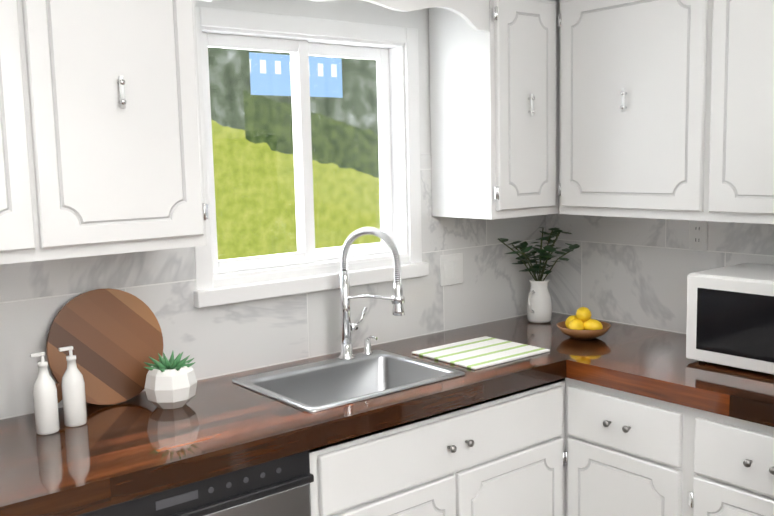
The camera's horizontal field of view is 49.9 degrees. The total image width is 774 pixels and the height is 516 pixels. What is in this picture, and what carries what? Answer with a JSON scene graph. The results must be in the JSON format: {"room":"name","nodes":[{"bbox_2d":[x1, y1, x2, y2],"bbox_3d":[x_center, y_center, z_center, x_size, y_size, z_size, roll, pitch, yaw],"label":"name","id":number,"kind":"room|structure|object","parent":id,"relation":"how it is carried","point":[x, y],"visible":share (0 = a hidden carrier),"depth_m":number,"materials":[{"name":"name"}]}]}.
{"room":"kitchen","nodes":[
{"label":"kitchen","id":0,"kind":"room"},
{"bbox_2d":[195,0,430,287],"bbox_3d":[-0.657,0.115,2.495,3.518,2.329,0.120,-7,9,-38],"label":"wall","id":1,"kind":"structure","parent":0,"point":[359,11],"depth_m":2.78,"materials":[{"name":"paint"}]},
{"bbox_2d":[0,0,208,264],"bbox_3d":[-0.873,-0.391,1.959,0.816,0.778,0.342,-7,9,-38],"label":"upper cabinet","id":2,"kind":"object","parent":1,"relation":"attached to","point":[100,138],"depth_m":1.94,"materials":[{"name":"paint"}]},
{"bbox_2d":[0,154,545,419],"bbox_3d":[-0.608,0.496,2.489,3.276,1.572,0.006,-7,9,-38],"label":"wall tile","id":3,"kind":"structure","parent":1,"relation":"attached to","point":[212,341],"depth_m":2.64,"materials":[{"name":"stone"}]},
{"bbox_2d":[440,253,462,285],"bbox_3d":[0.243,0.043,3.118,0.116,0.116,0.009,-7,9,-38],"label":"switch plate","id":4,"kind":"object","parent":3,"relation":"attached to","point":[451,269],"visible":1,"depth_m":3.12,"materials":[{"name":"white plastic"}]},
{"bbox_2d":[193,6,428,307],"bbox_3d":[-0.259,-0.335,2.743,0.910,0.878,0.152,-7,9,-38],"label":"sliding window","id":5,"kind":"structure","parent":1,"relation":"in","point":[392,51],"depth_m":2.76,"materials":[{"name":"white plastic"}]},
{"bbox_2d":[197,0,488,30],"bbox_3d":[-0.076,-0.775,2.401,1.047,0.155,0.031,-7,9,-38],"label":"valance","id":6,"kind":"object","parent":1,"relation":"attached to","point":[474,14],"visible":1,"depth_m":2.63,"materials":[{"name":"paint"}]},
{"bbox_2d":[429,0,559,219],"bbox_3d":[0.507,-0.555,3.054,0.625,0.778,0.342,-7,9,-38],"label":"upper cabinet","id":7,"kind":"object","parent":1,"relation":"attached to","point":[494,100],"visible":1,"depth_m":2.86,"materials":[{"name":"paint"}]},
{"bbox_3d":[0.878,1.508,0.767,3.518,0.100,4.940,-7,9,-38],"label":"floor","id":8,"kind":"structure","parent":0,"visible":0},
{"bbox_2d":[76,450,313,515],"bbox_3d":[-0.589,0.901,2.146,0.605,0.848,0.580,-7,9,-38],"label":"dishwasher","id":9,"kind":"object","parent":8,"relation":"on","point":[279,487],"visible":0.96,"depth_m":1.95,"materials":[{"name":"grey metal"}]},
{"bbox_2d":[309,378,564,515],"bbox_3d":[0.018,0.826,2.644,0.961,0.850,0.584,-7,9,-38],"label":"base cabinet","id":10,"kind":"object","parent":8,"relation":"on","point":[503,455],"visible":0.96,"depth_m":2.37,"materials":[{"name":"paint"}]},
{"bbox_2d":[0,312,670,515],"bbox_3d":[-0.117,0.389,2.484,2.479,0.059,0.595,-7,9,-38],"label":"countertop","id":11,"kind":"structure","parent":10,"relation":"on","point":[140,444],"depth_m":2.08,"materials":[{"name":"brown wood"}]},
{"bbox_2d":[30,352,59,434],"bbox_3d":[-0.838,0.329,2.036,0.056,0.201,0.055,-7,9,-38],"label":"soap bottle","id":12,"kind":"object","parent":11,"relation":"on","point":[45,401],"visible":1,"depth_m":2.02,"materials":[{"name":"white ceramic"}]},
{"bbox_2d":[59,346,86,426],"bbox_3d":[-0.790,0.321,2.093,0.056,0.201,0.055,-7,9,-38],"label":"soap bottle","id":13,"kind":"object","parent":11,"relation":"on","point":[74,399],"visible":1,"depth_m":2.08,"materials":[{"name":"white ceramic"}]},
{"bbox_2d":[46,288,162,404],"bbox_3d":[-0.775,0.242,2.263,0.342,0.312,0.081,-7,9,-38],"label":"serving board","id":14,"kind":"object","parent":11,"relation":"on","point":[113,338],"visible":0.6,"depth_m":2.26,"materials":[{"name":"brown wood"}]},
{"bbox_2d":[144,351,196,408],"bbox_3d":[-0.583,0.327,2.241,0.144,0.144,0.144,-7,9,-38],"label":"succulent pot","id":15,"kind":"object","parent":11,"relation":"on","point":[171,383],"visible":1,"depth_m":2.20,"materials":[{"name":"white ceramic"}]},
{"bbox_2d":[232,350,464,411],"bbox_3d":[-0.112,0.450,2.501,0.565,0.194,0.435,-7,9,-38],"label":"sink basin","id":16,"kind":"object","parent":11,"relation":"in","point":[322,385],"visible":0.42,"depth_m":2.61,"materials":[{"name":"silver metal"}]},
{"bbox_2d":[338,227,404,359],"bbox_3d":[-0.050,0.116,2.639,0.130,0.432,0.238,-7,9,-38],"label":"faucet","id":17,"kind":"object","parent":11,"relation":"on","point":[397,298],"visible":1,"depth_m":2.66,"materials":[{"name":"silver metal"}]},
{"bbox_2d":[412,336,549,369],"bbox_3d":[0.312,0.311,2.767,0.350,0.007,0.300,-7,9,-38],"label":"drying mat","id":18,"kind":"object","parent":11,"relation":"on","point":[480,352],"visible":1,"depth_m":2.74,"materials":[{"name":"white fabric"}]},
{"bbox_2d":[498,227,579,322],"bbox_3d":[0.587,0.065,3.219,0.355,0.376,0.266,-7,9,-38],"label":"plant","id":19,"kind":"object","parent":11,"relation":"on","point":[539,305],"visible":1,"depth_m":3.21,"materials":[{"name":"green plant"}]},
{"bbox_2d":[556,307,610,339],"bbox_3d":[0.698,0.228,2.954,0.190,0.110,0.190,-7,9,-38],"label":"lemon bowl","id":20,"kind":"object","parent":11,"relation":"on","point":[581,324],"visible":1,"depth_m":2.91,"materials":[{"name":"brown wood"}]},
{"bbox_2d":[565,378,773,515],"bbox_3d":[1.071,0.811,2.559,0.610,0.850,0.896,-7,9,-38],"label":"base cabinet","id":21,"kind":"object","parent":8,"relation":"on","point":[628,454],"visible":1,"depth_m":2.43,"materials":[{"name":"paint"}]},
{"bbox_2d":[566,332,773,426],"bbox_3d":[1.075,0.359,2.498,0.594,0.059,0.868,-7,9,-38],"label":"countertop","id":22,"kind":"structure","parent":21,"relation":"on","point":[662,367],"depth_m":2.44,"materials":[{"name":"brown wood"}]},
{"bbox_2d":[686,263,773,374],"bbox_3d":[1.202,0.187,2.492,0.353,0.278,0.470,-7,9,-38],"label":"microwave","id":23,"kind":"object","parent":22,"relation":"on","point":[730,316],"visible":1,"depth_m":2.46,"materials":[{"name":"white plastic"}]},
{"bbox_3d":[2.175,0.145,1.675,0.120,2.329,4.700,-7,9,-38],"label":"wall","id":24,"kind":"structure","parent":0,"visible":0},
{"bbox_2d":[546,214,773,333],"bbox_3d":[1.119,0.084,2.892,0.006,0.471,1.461,-7,9,-38],"label":"wall tiles","id":25,"kind":"structure","parent":24,"relation":"attached to","point":[630,271],"depth_m":3.11,"materials":[{"name":"stone"}]},
{"bbox_2d":[689,220,707,250],"bbox_3d":[1.084,-0.083,2.898,0.008,0.116,0.070,-7,9,-38],"label":"electrical outlet plate","id":26,"kind":"object","parent":25,"relation":"attached to","point":[698,233],"visible":0.94,"depth_m":2.90,"materials":[{"name":"white plastic"}]},
{"bbox_2d":[558,0,773,223],"bbox_3d":[1.071,-0.511,2.578,0.342,0.778,1.149,-7,9,-38],"label":"upper cabinet","id":27,"kind":"object","parent":24,"relation":"attached to","point":[666,109],"visible":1,"depth_m":2.59,"materials":[{"name":"paint"}]},
{"label":"outside","id":28,"kind":"structure","parent":0,"visible":0},
{"bbox_2d":[208,47,380,259],"bbox_3d":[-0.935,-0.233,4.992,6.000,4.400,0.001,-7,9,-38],"label":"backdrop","id":29,"kind":"structure","parent":28,"point":[340,109],"depth_m":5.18,"materials":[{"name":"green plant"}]}
]}

